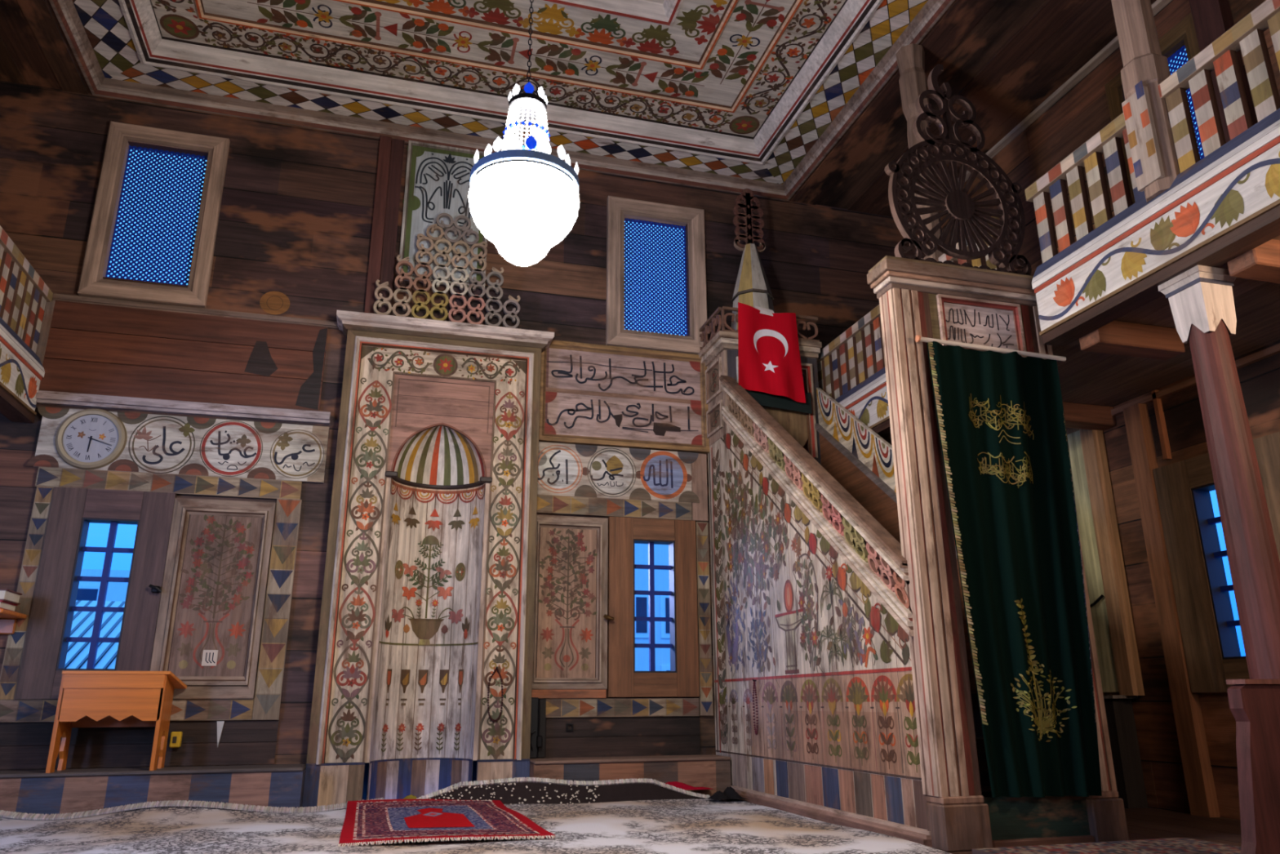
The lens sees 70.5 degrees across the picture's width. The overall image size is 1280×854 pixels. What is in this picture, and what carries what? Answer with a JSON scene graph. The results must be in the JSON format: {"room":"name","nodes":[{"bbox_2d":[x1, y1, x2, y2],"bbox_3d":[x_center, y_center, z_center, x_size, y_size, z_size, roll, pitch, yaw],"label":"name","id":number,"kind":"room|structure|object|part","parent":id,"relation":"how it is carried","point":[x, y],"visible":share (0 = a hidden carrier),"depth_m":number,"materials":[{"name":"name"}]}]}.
{"room":"mosque","nodes":[
{"label":"mosque","id":0,"kind":"room"},
{"bbox_2d":[0,386,35,422],"bbox_3d":[-3.114,-1.237,1.519,1.220,0.160,8.200,4,-17,-15],"label":"floor","id":1,"kind":"structure","parent":0,"point":[11,408],"depth_m":5.23,"materials":[{"name":"brown wood"}]},
{"bbox_2d":[0,225,53,415],"bbox_3d":[-3.385,-0.760,4.544,0.116,0.795,2.183,4,-17,-15],"label":"gallery","id":2,"kind":"object","parent":1,"relation":"on","point":[24,294],"visible":1,"depth_m":5.20,"materials":[{"name":"multicoloured wood"}]},
{"bbox_3d":[-3.384,-0.559,4.482,0.116,0.365,2.180,4,-18,-15],"label":"sill","id":3,"kind":"part","parent":2,"relation":"part of","materials":[{"name":"wood"}]},
{"bbox_3d":[-3.399,-1.111,4.645,0.061,0.065,2.180,4,-18,-15],"label":"rail","id":4,"kind":"part","parent":2,"relation":"part of","materials":[{"name":"multicoloured wood"}]},
{"bbox_2d":[0,80,914,780],"bbox_3d":[-1.244,0.060,6.170,7.590,4.623,0.072,4,-17,-15],"label":"wall","id":5,"kind":"structure","parent":0,"point":[293,238],"depth_m":6.22,"materials":[{"name":"brown wood"}]},
{"bbox_2d":[0,608,26,634],"bbox_3d":[-3.598,1.219,4.854,0.365,0.460,0.380,4,-17,-15],"label":"wall shelf","id":6,"kind":"object","parent":5,"relation":"attached to","point":[8,618],"visible":1,"depth_m":5.07,"materials":[{"name":"brown wood"}]},
{"bbox_2d":[0,600,17,612],"bbox_3d":[-3.558,0.967,4.894,0.265,0.045,0.230,4,-17,-15],"label":"book","id":7,"kind":"object","parent":6,"relation":"on","point":[6,605],"visible":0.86,"depth_m":4.92,"materials":[{"name":"white paper"}]},
{"bbox_2d":[0,588,22,604],"bbox_3d":[-3.546,0.917,4.912,0.265,0.060,0.230,4,-17,-15],"label":"book","id":8,"kind":"object","parent":7,"relation":"on","point":[11,596],"visible":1,"depth_m":4.91,"materials":[{"name":"white paper"}]},
{"bbox_2d":[35,299,55,364],"bbox_3d":[-3.671,-0.501,5.574,0.045,0.610,0.040,4,-17,-15],"label":"trim","id":9,"kind":"structure","parent":5,"relation":"attached to","point":[43,337],"depth_m":5.58,"materials":[{"name":"paint"}]},
{"bbox_2d":[54,408,127,469],"bbox_3d":[-3.314,0.068,5.468,0.384,0.384,0.030,4,-17,-15],"label":"wall clock","id":10,"kind":"object","parent":5,"relation":"attached to","point":[93,441],"visible":1,"depth_m":5.47,"materials":[{"name":"white plastic"}]},
{"bbox_2d":[14,486,177,698],"bbox_3d":[-3.151,0.967,5.305,0.651,1.198,0.115,4,-17,-15],"label":"window","id":11,"kind":"structure","parent":5,"relation":"in","point":[72,511],"depth_m":5.28,"materials":[{"name":"brown wood"}]},
{"bbox_2d":[0,720,279,769],"bbox_3d":[-2.845,1.793,5.124,1.480,0.240,0.012,4,-17,-15],"label":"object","id":12,"kind":"object","parent":5,"relation":"attached to","point":[248,749],"visible":0.96,"depth_m":5.12,"materials":[{"name":"brown wood"}]},
{"bbox_2d":[217,720,224,747],"bbox_3d":[-2.434,1.777,5.241,0.040,0.145,0.010,4,-17,-15],"label":"drip","id":13,"kind":"object","parent":12,"relation":"attached to","point":[220,723],"visible":1,"depth_m":5.25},
{"bbox_2d":[0,466,302,722],"bbox_3d":[-2.846,0.981,5.357,1.480,1.440,0.022,4,-17,-15],"label":"painted border","id":14,"kind":"object","parent":5,"relation":"attached to","point":[266,704],"visible":0.89,"depth_m":5.40,"materials":[{"name":"paint"}]},
{"bbox_2d":[77,120,230,307],"bbox_3d":[-3.196,-1.402,6.014,0.735,1.255,0.115,4,-17,-15],"label":"window","id":15,"kind":"structure","parent":5,"relation":"in","point":[122,138],"depth_m":6.00,"materials":[{"name":"blue"}]},
{"bbox_2d":[168,731,182,747],"bbox_3d":[-2.645,1.781,5.164,0.055,0.085,0.054,4,-17,-15],"label":"box","id":16,"kind":"object","parent":5,"relation":"attached to","point":[175,739],"visible":1,"depth_m":5.14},
{"bbox_2d":[172,736,177,742],"bbox_3d":[-2.640,1.774,5.140,0.020,0.035,0.004,4,-18,-15],"label":"socket","id":17,"kind":"object","parent":16,"relation":"attached to","point":[174,738],"depth_m":5.14,"materials":[{"name":"yellow plastic"}]},
{"bbox_2d":[26,405,328,483],"bbox_3d":[-2.823,0.120,5.625,1.665,0.377,0.025,4,-17,-15],"label":"board","id":18,"kind":"object","parent":5,"relation":"attached to","point":[157,444],"visible":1,"depth_m":5.65,"materials":[{"name":"paint"}]},
{"bbox_2d":[35,390,330,424],"bbox_3d":[-2.851,-0.122,5.691,1.720,0.075,0.060,4,-17,-15],"label":"trim","id":19,"kind":"structure","parent":5,"relation":"attached to","point":[50,397],"depth_m":5.66,"materials":[{"name":"paint"}]},
{"bbox_2d":[38,300,328,411],"bbox_3d":[-2.873,-0.441,5.795,1.615,0.595,0.035,4,-17,-15],"label":"wall panel","id":20,"kind":"object","parent":5,"relation":"attached to","point":[91,348],"visible":1,"depth_m":5.77,"materials":[{"name":"brown wood"}]},
{"bbox_2d":[52,293,338,329],"bbox_3d":[-2.847,-0.746,5.890,1.700,0.045,0.045,4,-17,-15],"label":"trim","id":21,"kind":"structure","parent":5,"relation":"attached to","point":[330,324],"depth_m":5.86,"materials":[{"name":"paint"}]},
{"bbox_2d":[148,497,275,698],"bbox_3d":[-2.575,1.008,5.399,0.633,1.170,0.094,4,-17,-15],"label":"shutter","id":22,"kind":"object","parent":5,"relation":"attached to","point":[210,621],"visible":0.99,"depth_m":5.42,"materials":[{"name":"paint"}]},
{"bbox_3d":[-2.542,0.998,5.433,0.423,0.958,0.003,4,-18,-15],"label":"panel","id":23,"kind":"part","parent":22,"relation":"part of","materials":[{"name":"paint"}]},
{"bbox_2d":[364,135,404,315],"bbox_3d":[-1.800,-1.387,6.390,0.170,1.480,0.055,4,-17,-15],"label":"wall post","id":24,"kind":"object","parent":5,"relation":"attached to","point":[395,170],"visible":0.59,"depth_m":6.39,"materials":[{"name":"brown wood"}]},
{"bbox_2d":[398,140,491,288],"bbox_3d":[-1.401,-1.539,6.551,0.614,1.101,0.042,4,-17,-15],"label":"calligraphy panel","id":25,"kind":"object","parent":5,"relation":"attached to","point":[437,181],"visible":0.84,"depth_m":6.56,"materials":[{"name":"paint"}]},
{"bbox_2d":[45,0,956,200],"bbox_3d":[-0.548,-2.811,4.470,5.150,0.120,5.050,4,-17,-15],"label":"trim","id":26,"kind":"structure","parent":5,"relation":"attached to","point":[64,13],"depth_m":6.41,"materials":[{"name":"paint"}]},
{"bbox_2d":[531,515,614,688],"bbox_3d":[-0.443,1.146,5.985,0.548,1.125,0.100,4,-17,-15],"label":"shutter","id":27,"kind":"object","parent":5,"relation":"attached to","point":[570,628],"visible":1,"depth_m":6.00,"materials":[{"name":"paint"}]},
{"bbox_3d":[-0.478,1.154,5.997,0.410,0.976,0.003,4,-18,-15],"label":"panel","id":28,"kind":"part","parent":27,"relation":"part of","materials":[{"name":"paint"}]},
{"bbox_2d":[537,441,699,502],"bbox_3d":[-0.158,0.323,6.352,1.205,0.370,0.025,4,-17,-15],"label":"calligraphy panel","id":29,"kind":"object","parent":5,"relation":"attached to","point":[563,468],"visible":0.95,"depth_m":6.34,"materials":[{"name":"paint"}]},
{"bbox_2d":[531,453,713,717],"bbox_3d":[-0.116,1.018,6.153,1.245,1.807,0.040,4,-17,-15],"label":"painted border","id":30,"kind":"object","parent":5,"relation":"attached to","point":[546,504],"visible":0.95,"depth_m":6.17,"materials":[{"name":"paint"}]},
{"bbox_2d":[545,715,700,757],"bbox_3d":[-0.108,2.005,5.870,1.050,0.240,0.012,4,-17,-15],"label":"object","id":31,"kind":"object","parent":5,"relation":"attached to","point":[617,741],"visible":1,"depth_m":5.86,"materials":[{"name":"brown wood"}]},
{"bbox_2d":[565,723,573,730],"bbox_3d":[-0.449,1.915,5.783,0.045,0.045,0.013,4,-17,-15],"label":"iron staple","id":32,"kind":"object","parent":31,"relation":"attached to","point":[566,724],"visible":1,"depth_m":5.78,"materials":[{"name":"black metal"}]},
{"bbox_2d":[538,339,710,453],"bbox_3d":[-0.107,-0.216,6.526,1.260,0.747,0.050,4,-17,-15],"label":"board","id":33,"kind":"object","parent":5,"relation":"attached to","point":[592,394],"visible":1,"depth_m":6.51,"materials":[{"name":"paint"}]},
{"bbox_2d":[607,516,699,697],"bbox_3d":[0.078,1.222,6.184,0.623,1.188,0.115,4,-17,-15],"label":"window","id":34,"kind":"structure","parent":5,"relation":"in","point":[682,678],"depth_m":6.13,"materials":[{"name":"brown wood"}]},
{"bbox_2d":[605,195,707,354],"bbox_3d":[0.121,-1.147,6.918,0.780,1.220,0.115,4,-17,-15],"label":"window","id":35,"kind":"structure","parent":5,"relation":"in","point":[691,220],"depth_m":6.91,"materials":[{"name":"blue"}]},
{"bbox_2d":[71,0,928,184],"bbox_3d":[-0.549,-2.992,4.525,5.030,0.302,5.050,4,-17,-15],"label":"ceiling","id":36,"kind":"structure","parent":0,"point":[752,25],"depth_m":6.04,"materials":[{"name":"multicoloured wood"}]},
{"bbox_2d":[193,0,804,112],"bbox_3d":[-0.549,-2.958,4.515,3.630,0.032,3.650,4,-17,-15],"label":"trim","id":37,"kind":"structure","parent":36,"relation":"attached to","point":[201,13],"depth_m":6.07,"materials":[{"name":"white wood"}]},
{"bbox_2d":[118,0,883,164],"bbox_3d":[-0.549,-2.893,4.495,4.394,0.150,4.414,4,-17,-15],"label":"trim","id":38,"kind":"structure","parent":36,"relation":"attached to","point":[153,49],"depth_m":6.26,"materials":[{"name":"white wood"}]},
{"bbox_2d":[468,0,579,266],"bbox_3d":[-0.460,-1.914,3.870,0.432,2.683,0.432,4,-17,-15],"label":"chandelier","id":39,"kind":"object","parent":36,"relation":"hanging from","point":[524,201],"visible":1,"depth_m":3.42,"materials":[{"name":"white glass"}]},
{"bbox_3d":[-0.498,-1.352,3.638,0.038,0.061,0.017,-4,-17,11],"label":"crown stone","id":40,"kind":"part","parent":39,"relation":"part of","materials":[{"name":"clear glass"}]},
{"bbox_2d":[468,161,579,266],"bbox_3d":[-0.454,-0.781,3.526,0.432,0.315,0.432,4,-18,-15],"label":"lampshade","id":41,"kind":"object","parent":39,"relation":"on","point":[525,209],"depth_m":3.41,"materials":[{"name":"white glass"}]},
{"bbox_3d":[-0.457,-1.339,3.696,0.156,0.102,0.156,4,-18,-15],"label":"crown","id":42,"kind":"part","parent":39,"relation":"part of","materials":[{"name":"white glass"}]},
{"bbox_3d":[-0.444,-1.356,3.627,0.038,0.061,0.017,-4,-17,13],"label":"crown stone","id":43,"kind":"part","parent":39,"relation":"part of","materials":[{"name":"blue glass"}]},
{"bbox_3d":[-0.462,-2.288,3.983,0.014,1.901,0.014,-9,-19,28],"label":"chain","id":44,"kind":"part","parent":39,"relation":"part of","materials":[{"name":"black metal"}]},
{"bbox_3d":[-0.398,-1.347,3.655,0.017,0.061,0.038,-4,-17,11],"label":"crown stone","id":45,"kind":"part","parent":39,"relation":"part of","materials":[{"name":"clear glass"}]},
{"bbox_2d":[333,0,739,70],"bbox_3d":[-0.549,-2.958,4.515,2.860,0.032,2.880,4,-17,-15],"label":"trim","id":46,"kind":"structure","parent":36,"relation":"attached to","point":[729,10],"depth_m":5.85,"materials":[{"name":"wood"}]},
{"bbox_2d":[537,0,683,26],"bbox_3d":[-0.549,-2.995,4.526,2.190,0.095,2.210,4,-17,-15],"label":"trim","id":47,"kind":"structure","parent":36,"relation":"attached to","point":[664,14],"depth_m":5.70,"materials":[{"name":"white wood"}]},
{"bbox_2d":[0,0,1156,217],"bbox_3d":[-0.131,-3.244,3.014,7.446,0.100,8.200,4,-17,-15],"label":"ceiling","id":48,"kind":"structure","parent":0,"point":[1006,57],"depth_m":5.87,"materials":[{"name":"brown wood"}]},
{"bbox_2d":[871,204,1279,445],"bbox_3d":[2.889,-0.772,3.155,1.200,0.160,8.200,4,-17,-15],"label":"balcony underside","id":49,"kind":"structure","parent":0,"point":[1127,346],"depth_m":4.21,"materials":[{"name":"brown wood"}]},
{"bbox_2d":[802,216,999,452],"bbox_3d":[1.571,-0.415,5.765,0.116,0.795,2.443,4,-17,-15],"label":"balcony railing","id":50,"kind":"object","parent":49,"relation":"on","point":[851,368],"visible":0.25,"depth_m":6.04,"materials":[{"name":"multicoloured wood"}]},
{"bbox_3d":[1.572,-0.215,5.703,0.116,0.365,2.440,4,-18,-15],"label":"sill","id":51,"kind":"part","parent":50,"relation":"part of","materials":[{"name":"white wood"}]},
{"bbox_3d":[1.581,-0.764,5.873,0.061,0.065,2.440,4,-18,-15],"label":"rail","id":52,"kind":"part","parent":50,"relation":"part of","materials":[{"name":"multicoloured wood"}]},
{"bbox_2d":[895,43,943,262],"bbox_3d":[1.718,-1.463,5.475,0.166,1.900,0.166,4,-17,-15],"label":"column","id":53,"kind":"structure","parent":50,"relation":"on","point":[910,58],"depth_m":5.60,"materials":[{"name":"brown wood"}]},
{"bbox_2d":[1024,0,1279,335],"bbox_3d":[2.276,-1.141,3.383,0.116,0.795,2.345,4,-17,-15],"label":"balcony railing","id":54,"kind":"object","parent":49,"relation":"on","point":[1237,181],"visible":0.9,"depth_m":3.67,"materials":[{"name":"multicoloured wood"}]},
{"bbox_2d":[1111,0,1190,206],"bbox_3d":[2.177,-1.880,4.021,0.178,1.950,0.176,4,-17,-15],"label":"column","id":55,"kind":"structure","parent":54,"relation":"on","point":[1148,130],"depth_m":3.82,"materials":[{"name":"beige wood"}]},
{"bbox_3d":[2.287,-1.490,3.490,0.061,0.065,2.340,4,-18,-15],"label":"rail","id":56,"kind":"part","parent":54,"relation":"part of","materials":[{"name":"multicoloured wood"}]},
{"bbox_3d":[2.278,-0.941,3.319,0.116,0.365,2.340,4,-18,-15],"label":"sill","id":57,"kind":"part","parent":54,"relation":"part of","materials":[{"name":"white wood"}]},
{"bbox_2d":[949,807,1241,853],"bbox_3d":[-0.036,1.144,1.705,7.596,0.060,8.200,4,-17,-15],"label":"floor","id":58,"kind":"structure","parent":0,"point":[1148,823],"depth_m":4.21,"materials":[{"name":"brown wood"}]},
{"bbox_2d":[0,763,306,817],"bbox_3d":[-3.333,1.931,4.747,2.963,0.232,0.362,4,-17,-15],"label":"baseboard","id":59,"kind":"structure","parent":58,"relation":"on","point":[72,790],"depth_m":4.80,"materials":[{"name":"paint"}]},
{"bbox_2d":[45,671,186,773],"bbox_3d":[-2.843,1.605,4.962,0.570,0.512,0.277,4,-17,-15],"label":"writing desk","id":60,"kind":"object","parent":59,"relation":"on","point":[86,699],"visible":1,"depth_m":4.89,"materials":[{"name":"brown wood"}]},
{"bbox_3d":[-3.110,1.595,4.892,0.020,0.493,0.265,4,-18,-15],"label":"panel","id":61,"kind":"part","parent":60,"relation":"part of","materials":[{"name":"brown wood"}]},
{"bbox_3d":[-2.640,1.632,5.020,0.020,0.493,0.265,4,-18,-15],"label":"panel","id":62,"kind":"part","parent":60,"relation":"part of","materials":[{"name":"brown wood"}]},
{"bbox_2d":[302,213,554,807],"bbox_3d":[-1.346,0.395,6.008,1.440,3.884,0.465,4,-17,-15],"label":"niche","id":63,"kind":"object","parent":58,"relation":"on","point":[396,711],"visible":1,"depth_m":5.87,"materials":[{"name":"paint"}]},
{"bbox_3d":[-1.319,0.708,5.819,1.290,2.705,0.172,4,-18,-15],"label":"frame","id":64,"kind":"part","parent":63,"relation":"part of","materials":[{"name":"paint"}]},
{"bbox_3d":[-1.319,-0.632,6.199,1.440,0.100,0.225,4,-18,-15],"label":"cornice","id":65,"kind":"part","parent":63,"relation":"part of","materials":[{"name":"paint"}]},
{"bbox_2d":[487,666,503,721],"bbox_3d":[-0.895,1.653,5.608,0.102,0.332,0.026,4,-17,-15],"label":"beads","id":66,"kind":"object","parent":63,"relation":"hanging from","point":[496,668],"visible":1,"depth_m":5.60,"materials":[{"name":"black wood"}]},
{"bbox_2d":[0,797,951,853],"bbox_3d":[-1.208,1.498,3.130,4.769,0.096,4.060,4,-17,-15],"label":"carpet","id":67,"kind":"object","parent":58,"relation":"on","point":[701,825],"visible":0.8,"depth_m":4.04,"materials":[{"name":"carpet"}]},
{"bbox_2d":[403,794,416,799],"bbox_3d":[-1.290,2.109,5.124,0.320,0.059,0.260,4,-17,-15],"label":"cloth","id":68,"kind":"object","parent":67,"relation":"on","point":[411,796],"visible":0.1,"depth_m":5.10,"materials":[{"name":"yellow fabric"}]},
{"bbox_2d":[337,798,555,846],"bbox_3d":[-0.974,1.890,4.389,0.890,0.054,1.395,4,-17,-15],"label":"rug","id":69,"kind":"object","parent":67,"relation":"on","point":[366,822],"visible":0.98,"depth_m":4.28,"materials":[{"name":"fabric"}]},
{"bbox_2d":[416,777,710,804],"bbox_3d":[-0.449,2.105,5.259,1.792,0.158,0.295,4,-17,-15],"label":"carpet","id":70,"kind":"object","parent":67,"relation":"on","point":[517,790],"visible":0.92,"depth_m":5.16,"materials":[{"name":"fabric"}]},
{"bbox_2d":[665,781,715,790],"bbox_3d":[0.152,2.176,5.499,0.600,0.046,0.117,4,-17,-15],"label":"cloth","id":71,"kind":"object","parent":70,"relation":"on","point":[678,784],"visible":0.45,"depth_m":5.50,"materials":[{"name":"red fabric"}]},
{"bbox_2d":[707,786,748,799],"bbox_3d":[0.508,2.159,5.359,0.210,0.064,0.183,4,-17,-15],"label":"cloth","id":72,"kind":"object","parent":67,"relation":"on","point":[729,793],"visible":1,"depth_m":5.31,"materials":[{"name":"black fabric"}]},
{"bbox_2d":[529,754,730,796],"bbox_3d":[-0.070,2.190,5.662,1.248,0.235,0.312,4,-17,-15],"label":"baseboard","id":73,"kind":"structure","parent":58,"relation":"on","point":[709,771],"depth_m":5.58,"materials":[{"name":"paint"}]},
{"bbox_2d":[529,697,546,758],"bbox_3d":[-0.644,1.895,5.713,0.110,0.364,0.070,4,-17,-15],"label":"loudspeaker","id":74,"kind":"object","parent":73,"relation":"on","point":[538,714],"visible":0.86,"depth_m":5.70,"materials":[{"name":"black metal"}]},
{"bbox_2d":[697,64,1128,852],"bbox_3d":[1.237,-0.050,5.472,0.934,4.399,2.634,4,-17,-15],"label":"minbar","id":75,"kind":"structure","parent":58,"relation":"on","point":[836,586],"depth_m":4.51,"materials":[{"name":"paint"}]},
{"bbox_2d":[752,679,758,734],"bbox_3d":[0.689,1.673,5.417,0.024,0.320,0.062,4,-17,-15],"label":"beads","id":76,"kind":"object","parent":75,"relation":"hanging from","point":[753,683],"visible":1,"depth_m":5.41,"materials":[{"name":"brown wood"}]},
{"bbox_3d":[0.868,-0.671,6.719,0.765,0.195,0.478,4,-18,-15],"label":"stage rail","id":77,"kind":"part","parent":75,"relation":"part of","materials":[{"name":"beige wood"}]},
{"bbox_3d":[0.872,-0.529,6.671,0.788,0.105,0.477,4,-18,-15],"label":"stage cornice","id":78,"kind":"part","parent":75,"relation":"part of","materials":[{"name":"paint"}]},
{"bbox_2d":[737,302,805,403],"bbox_3d":[0.910,-0.528,6.363,0.510,0.715,0.059,4,-17,-15],"label":"flag","id":79,"kind":"object","parent":75,"relation":"hanging from","point":[769,353],"visible":1,"depth_m":6.36,"materials":[{"name":"fabric"}]},
{"bbox_2d":[745,389,812,413],"bbox_3d":[0.963,-0.186,6.339,0.510,0.155,0.012,4,-17,-15],"label":"cloth","id":80,"kind":"object","parent":75,"relation":"hanging from","point":[765,399],"visible":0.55,"depth_m":6.34,"materials":[{"name":"fabric"}]},
{"bbox_3d":[0.889,0.154,5.160,0.090,1.694,2.100,4,-18,-15],"label":"handrail","id":81,"kind":"part","parent":75,"relation":"part of","materials":[{"name":"paint"}]},
{"bbox_3d":[0.860,0.818,5.147,0.044,2.434,2.535,4,-18,-15],"label":"panel","id":82,"kind":"part","parent":75,"relation":"part of","materials":[{"name":"paint"}]},
{"bbox_3d":[0.888,0.376,5.092,0.065,1.704,2.100,4,-18,-15],"label":"rail","id":83,"kind":"part","parent":75,"relation":"part of","materials":[{"name":"paint"}]},
{"bbox_3d":[0.899,0.279,5.098,0.030,1.705,2.066,4,-18,-15],"label":"pierced rail","id":84,"kind":"part","parent":75,"relation":"part of","materials":[{"name":"multicoloured wood"}]},
{"bbox_3d":[0.870,1.970,4.656,0.070,0.064,2.200,4,-18,-15],"label":"moulding","id":85,"kind":"part","parent":75,"relation":"part of","materials":[{"name":"paint"}]},
{"bbox_3d":[1.278,0.529,3.988,0.214,2.430,0.140,4,-18,-15],"label":"portal post","id":86,"kind":"part","parent":75,"relation":"part of","materials":[{"name":"paint"}]},
{"bbox_3d":[1.572,-0.683,4.433,0.928,0.145,0.180,4,-18,-15],"label":"cornice","id":87,"kind":"part","parent":75,"relation":"part of","materials":[{"name":"paint"}]},
{"bbox_2d":[915,334,1066,360],"bbox_3d":[1.665,-0.371,4.279,0.808,0.048,0.034,4,-17,-15],"label":"curtain rod","id":88,"kind":"object","parent":75,"relation":"attached to","point":[917,338],"visible":1,"depth_m":4.26,"materials":[{"name":"beige wood"}]},
{"bbox_2d":[926,341,1102,797],"bbox_3d":[1.676,0.570,3.986,0.710,1.972,0.066,4,-17,-15],"label":"curtain","id":89,"kind":"object","parent":88,"relation":"hanging from","point":[1001,420],"visible":1,"depth_m":3.98,"materials":[{"name":"fabric"}]},
{"bbox_3d":[1.939,0.578,4.163,0.164,2.430,0.130,4,-18,-15],"label":"portal post","id":90,"kind":"part","parent":75,"relation":"part of","materials":[{"name":"paint"}]},
{"bbox_2d":[972,837,1240,853],"bbox_3d":[1.891,1.563,3.256,1.020,0.019,0.840,4,-17,-15],"label":"runner rug","id":91,"kind":"object","parent":58,"relation":"on","point":[1171,845],"visible":0.94,"depth_m":3.51,"materials":[{"name":"fabric"}]},
{"bbox_2d":[1066,427,1148,808],"bbox_3d":[2.631,1.110,5.532,0.170,2.200,0.770,4,-17,-15],"label":"curtain","id":92,"kind":"object","parent":58,"relation":"on","point":[1121,677],"visible":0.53,"depth_m":5.26,"materials":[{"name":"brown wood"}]},
{"bbox_3d":[2.642,0.849,5.652,0.025,1.550,0.620,4,-18,-15],"label":"door","id":93,"kind":"part","parent":92,"relation":"part of","materials":[{"name":"beige fabric"}]},
{"bbox_2d":[1226,679,1279,853],"bbox_3d":[1.992,1.124,2.861,0.380,0.630,0.070,4,-17,-15],"label":"column base","id":94,"kind":"object","parent":58,"relation":"on","point":[1254,704],"visible":1,"depth_m":2.85,"materials":[{"name":"brown wood"}]},
{"bbox_2d":[1157,264,1279,679],"bbox_3d":[2.248,0.450,3.332,0.220,2.190,0.220,4,-17,-15],"label":"column","id":95,"kind":"structure","parent":94,"relation":"on","point":[1201,297],"depth_m":3.38,"materials":[{"name":"brown wood"}]},
{"bbox_2d":[915,0,1279,819],"bbox_3d":[3.509,-0.828,3.321,0.070,4.623,8.276,4,-17,-15],"label":"wall","id":96,"kind":"structure","parent":0,"point":[1082,112],"depth_m":5.07,"materials":[{"name":"brown wood"}]},
{"bbox_2d":[908,0,1172,225],"bbox_3d":[3.028,-2.456,5.340,0.060,0.030,5.200,4,-17,-15],"label":"trim","id":97,"kind":"structure","parent":96,"relation":"attached to","point":[1158,5],"depth_m":6.03,"materials":[{"name":"wood"}]},
{"bbox_2d":[1104,12,1204,204],"bbox_3d":[3.046,-1.658,5.199,0.100,1.200,0.680,4,-17,-15],"label":"window","id":98,"kind":"structure","parent":96,"relation":"in","point":[1183,36],"depth_m":5.20,"materials":[{"name":"blue"}]},
{"bbox_2d":[1151,390,1171,459],"bbox_3d":[2.922,-0.013,5.072,0.040,0.400,0.025,4,-17,-15],"label":"board","id":99,"kind":"object","parent":96,"relation":"attached to","point":[1164,440],"depth_m":5.06,"materials":[{"name":"brown wood"}]},
{"bbox_2d":[1122,403,1220,817],"bbox_3d":[2.873,0.930,4.927,0.070,2.190,0.115,4,-17,-15],"label":"wall post","id":100,"kind":"object","parent":96,"relation":"attached to","point":[1195,757],"visible":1,"depth_m":4.86,"materials":[{"name":"brown wood"}]},
{"bbox_2d":[1066,342,1279,430],"bbox_3d":[3.144,-0.403,4.368,0.040,0.035,3.900,4,-17,-15],"label":"beam","id":101,"kind":"structure","parent":96,"relation":"attached to","point":[1274,349],"depth_m":4.92,"materials":[{"name":"brown wood"}]},
{"bbox_2d":[1152,431,1279,692],"bbox_3d":[3.041,0.696,4.519,0.115,1.198,0.848,4,-17,-15],"label":"window","id":102,"kind":"structure","parent":96,"relation":"in","point":[1207,624],"depth_m":4.72,"materials":[{"name":"brown wood"}]},
{"bbox_2d":[1188,0,1257,142],"bbox_3d":[3.116,-1.543,4.718,0.080,2.200,0.160,4,-17,-15],"label":"wall post","id":103,"kind":"object","parent":96,"relation":"attached to","point":[1212,19],"visible":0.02,"depth_m":4.85,"materials":[{"name":"wood"}]},
{"bbox_3d":[-4.356,5.560,14.400,80.000,0.100,60.000,4,-18,-15],"label":"floor","id":104,"kind":"structure","parent":0,"visible":0},
{"bbox_2d":[64,600,124,668],"bbox_3d":[-8.247,3.764,12.980,3.900,2.550,5.100,4,-17,-15],"label":"house","id":105,"kind":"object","parent":104,"relation":"on","point":[77,657],"visible":0.13,"depth_m":12.39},
{"bbox_2d":[75,568,129,601],"bbox_3d":[-12.104,4.993,18.776,4.100,3.600,4.040,4,-17,-15],"label":"house","id":106,"kind":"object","parent":104,"relation":"on","point":[87,590],"visible":0.08,"depth_m":17.68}
]}

